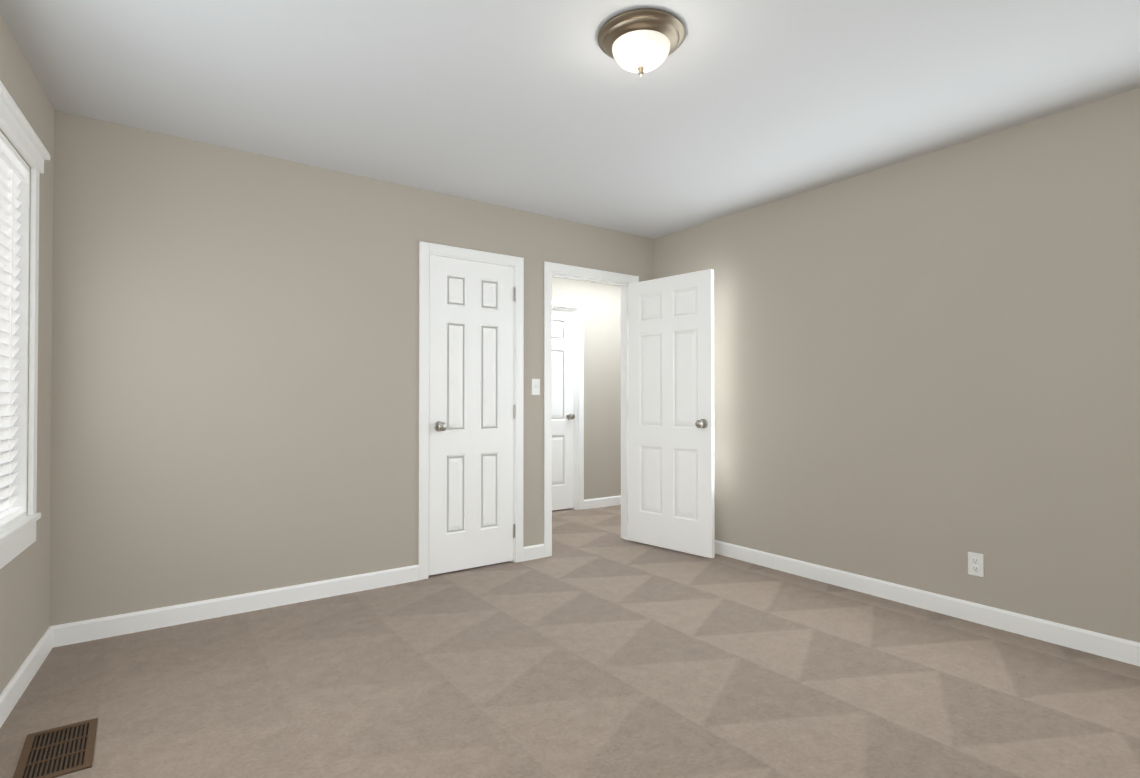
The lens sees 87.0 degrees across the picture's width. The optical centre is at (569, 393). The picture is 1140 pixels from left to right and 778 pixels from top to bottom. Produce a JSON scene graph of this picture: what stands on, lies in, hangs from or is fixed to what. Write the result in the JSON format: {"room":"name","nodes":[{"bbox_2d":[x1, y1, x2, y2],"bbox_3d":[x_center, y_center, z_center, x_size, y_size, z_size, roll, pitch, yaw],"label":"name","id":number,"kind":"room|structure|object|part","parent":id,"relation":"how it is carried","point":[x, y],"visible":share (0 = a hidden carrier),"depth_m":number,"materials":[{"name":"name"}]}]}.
{"room":"empty bedroom","nodes":[
{"label":"empty bedroom","id":0,"kind":"room"},
{"bbox_2d":[0,13,53,693],"bbox_3d":[-1.355,-0.092,0.887,0.160,2.440,4.600,0,-1,-31],"label":"wall","id":1,"kind":"structure","parent":0,"point":[24,600],"depth_m":2.52,"materials":[{"name":"paint"}]},
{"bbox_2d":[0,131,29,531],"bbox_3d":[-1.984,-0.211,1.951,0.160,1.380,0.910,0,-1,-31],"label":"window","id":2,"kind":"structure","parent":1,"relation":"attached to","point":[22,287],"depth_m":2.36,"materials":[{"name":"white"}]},
{"bbox_2d":[0,81,49,568],"bbox_3d":[-1.921,-0.199,1.988,0.108,1.586,1.076,0,-1,-31],"label":"window","id":3,"kind":"structure","parent":1,"relation":"in","point":[20,134],"depth_m":2.39,"materials":[{"name":"white wood"}]},
{"bbox_2d":[0,138,26,524],"bbox_3d":[-1.942,-0.211,1.976,0.054,1.342,0.866,0,-1,-31],"label":"window blinds","id":4,"kind":"object","parent":3,"relation":"attached to","point":[13,172],"visible":1,"depth_m":2.24,"materials":[{"name":"white plastic"}]},
{"bbox_2d":[0,626,52,727],"bbox_3d":[-1.280,1.081,0.919,0.014,0.095,4.200,0,-1,-31],"label":"baseboard","id":5,"kind":"structure","parent":1,"relation":"attached to","point":[12,692],"depth_m":2.31,"materials":[{"name":"white wood"}]},
{"bbox_2d":[50,110,653,625],"bbox_3d":[-0.190,-0.056,4.362,6.200,2.440,0.120,0,-1,-36],"label":"wall","id":6,"kind":"structure","parent":0,"point":[234,372],"depth_m":3.17,"materials":[{"name":"paint"}]},
{"bbox_2d":[49,544,544,646],"bbox_3d":[-0.885,1.111,3.767,3.890,0.095,0.014,0,-1,-36],"label":"baseboard","id":7,"kind":"structure","parent":6,"relation":"attached to","point":[102,627],"depth_m":3.12,"materials":[{"name":"white wood"}]},
{"bbox_2d":[418,241,523,579],"bbox_3d":[-0.672,0.130,4.013,0.660,2.060,0.120,0,-1,-36],"label":"door frame","id":8,"kind":"structure","parent":6,"relation":"attached to","point":[514,360],"depth_m":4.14,"materials":[{"name":"white wood"}]},
{"bbox_2d":[429,255,514,574],"bbox_3d":[-0.644,0.135,3.981,0.625,2.020,0.175,0,-1,-36],"label":"closet door","id":9,"kind":"structure","parent":6,"relation":"in","point":[471,415],"depth_m":3.95,"materials":[{"name":"white wood"}]},
{"bbox_3d":[-0.858,0.208,3.826,0.100,0.066,0.175,0,-1,-36],"label":"knob","id":10,"kind":"part","parent":9,"relation":"part of","materials":[{"name":"silver metal"}]},
{"bbox_2d":[531,379,539,394],"bbox_3d":[-0.239,-0.047,4.243,0.070,0.115,0.016,0,-1,-36],"label":"light switch","id":11,"kind":"object","parent":6,"relation":"attached to","point":[535,386],"visible":1,"depth_m":4.24,"materials":[{"name":"white plastic"}]},
{"bbox_2d":[544,261,638,556],"bbox_3d":[0.146,0.113,4.591,0.899,2.107,0.138,0,-1,-36],"label":"door frame","id":12,"kind":"structure","parent":6,"relation":"attached to","point":[549,267],"depth_m":4.48,"materials":[{"name":"white wood"}]},
{"bbox_2d":[628,269,714,557],"bbox_3d":[0.735,0.140,4.483,0.175,2.020,0.770,1,-1,-44],"label":"bedroom door","id":13,"kind":"structure","parent":6,"relation":"in","point":[671,414],"depth_m":4.43,"materials":[{"name":"white wood"}]},
{"bbox_3d":[0.967,0.213,4.240,0.175,0.066,0.100,1,-1,-44],"label":"knob","id":14,"kind":"part","parent":13,"relation":"part of","materials":[{"name":"silver metal"}]},
{"bbox_2d":[0,505,1139,777],"bbox_3d":[0.553,1.202,3.147,7.200,0.100,5.950,0,-1,-36],"label":"floor","id":15,"kind":"structure","parent":0,"point":[594,645],"depth_m":2.35,"materials":[{"name":"carpet"}]},
{"bbox_2d":[13,718,97,777],"bbox_3d":[-1.630,1.136,1.914,0.185,0.006,0.340,0,-1,-36],"label":"air vent register","id":16,"kind":"object","parent":15,"relation":"on","point":[59,751],"visible":1,"depth_m":1.91,"materials":[{"name":"brown metal"}]},
{"bbox_2d":[0,0,1139,238],"bbox_3d":[0.553,-1.338,3.173,7.200,0.100,5.950,0,-1,-36],"label":"ceiling","id":17,"kind":"structure","parent":0,"point":[550,108],"depth_m":2.53,"materials":[{"name":"paint"}]},
{"bbox_2d":[598,8,684,76],"bbox_3d":[0.257,-1.222,2.176,0.314,0.153,0.314,0,-1,-36],"label":"ceiling light fixture","id":18,"kind":"object","parent":17,"relation":"attached to","point":[640,42],"visible":1,"depth_m":2.10,"materials":[{"name":"white glass"}]},
{"bbox_3d":[0.257,-1.217,2.176,0.210,0.078,0.210,0,-1,-36],"label":"lamp shade","id":19,"kind":"part","parent":18,"relation":"part of","materials":[{"name":"white glass"}]},
{"bbox_2d":[552,276,620,499],"bbox_3d":[-0.314,-0.040,5.905,4.600,2.440,0.120,0,-1,-36],"label":"wall","id":20,"kind":"structure","parent":0,"point":[602,389],"depth_m":6.29,"materials":[{"name":"paint"}]},
{"bbox_2d":[552,309,574,510],"bbox_3d":[-0.272,0.155,5.949,0.755,2.020,0.175,0,-1,-36],"label":"hall door","id":21,"kind":"structure","parent":20,"relation":"in","point":[563,416],"depth_m":6.08,"materials":[{"name":"white wood"}]},
{"bbox_3d":[-0.006,0.232,6.139,0.100,0.066,0.175,0,-1,-36],"label":"knob","id":22,"kind":"part","parent":21,"relation":"part of","materials":[{"name":"silver metal"}]},
{"bbox_2d":[552,300,583,509],"bbox_3d":[-0.256,0.127,5.934,0.884,2.107,0.138,0,-1,-36],"label":"door frame","id":23,"kind":"structure","parent":20,"relation":"attached to","point":[568,304],"depth_m":6.12,"materials":[{"name":"white wood"}]},
{"bbox_2d":[584,495,620,508],"bbox_3d":[0.240,1.135,6.210,3.130,0.095,0.014,0,-1,-36],"label":"baseboard","id":24,"kind":"structure","parent":20,"relation":"attached to","point":[601,502],"depth_m":6.27,"materials":[{"name":"white wood"}]},
{"bbox_2d":[654,88,1139,642],"bbox_3d":[1.961,-0.067,3.258,0.120,2.440,4.185,0,-1,-36],"label":"wall","id":25,"kind":"structure","parent":0,"point":[926,372],"depth_m":3.12,"materials":[{"name":"paint"}]},
{"bbox_2d":[715,540,1139,665],"bbox_3d":[1.871,1.105,3.256,0.014,0.095,4.065,0,-1,-36],"label":"baseboard","id":26,"kind":"structure","parent":25,"relation":"attached to","point":[1108,646],"depth_m":3.09,"materials":[{"name":"white wood"}]},
{"bbox_2d":[968,552,983,576],"bbox_3d":[2.042,0.860,3.026,0.009,0.115,0.070,0,-1,-36],"label":"outlet","id":27,"kind":"object","parent":25,"relation":"attached to","point":[973,565],"visible":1,"depth_m":3.02,"materials":[{"name":"white plastic"}]}
]}

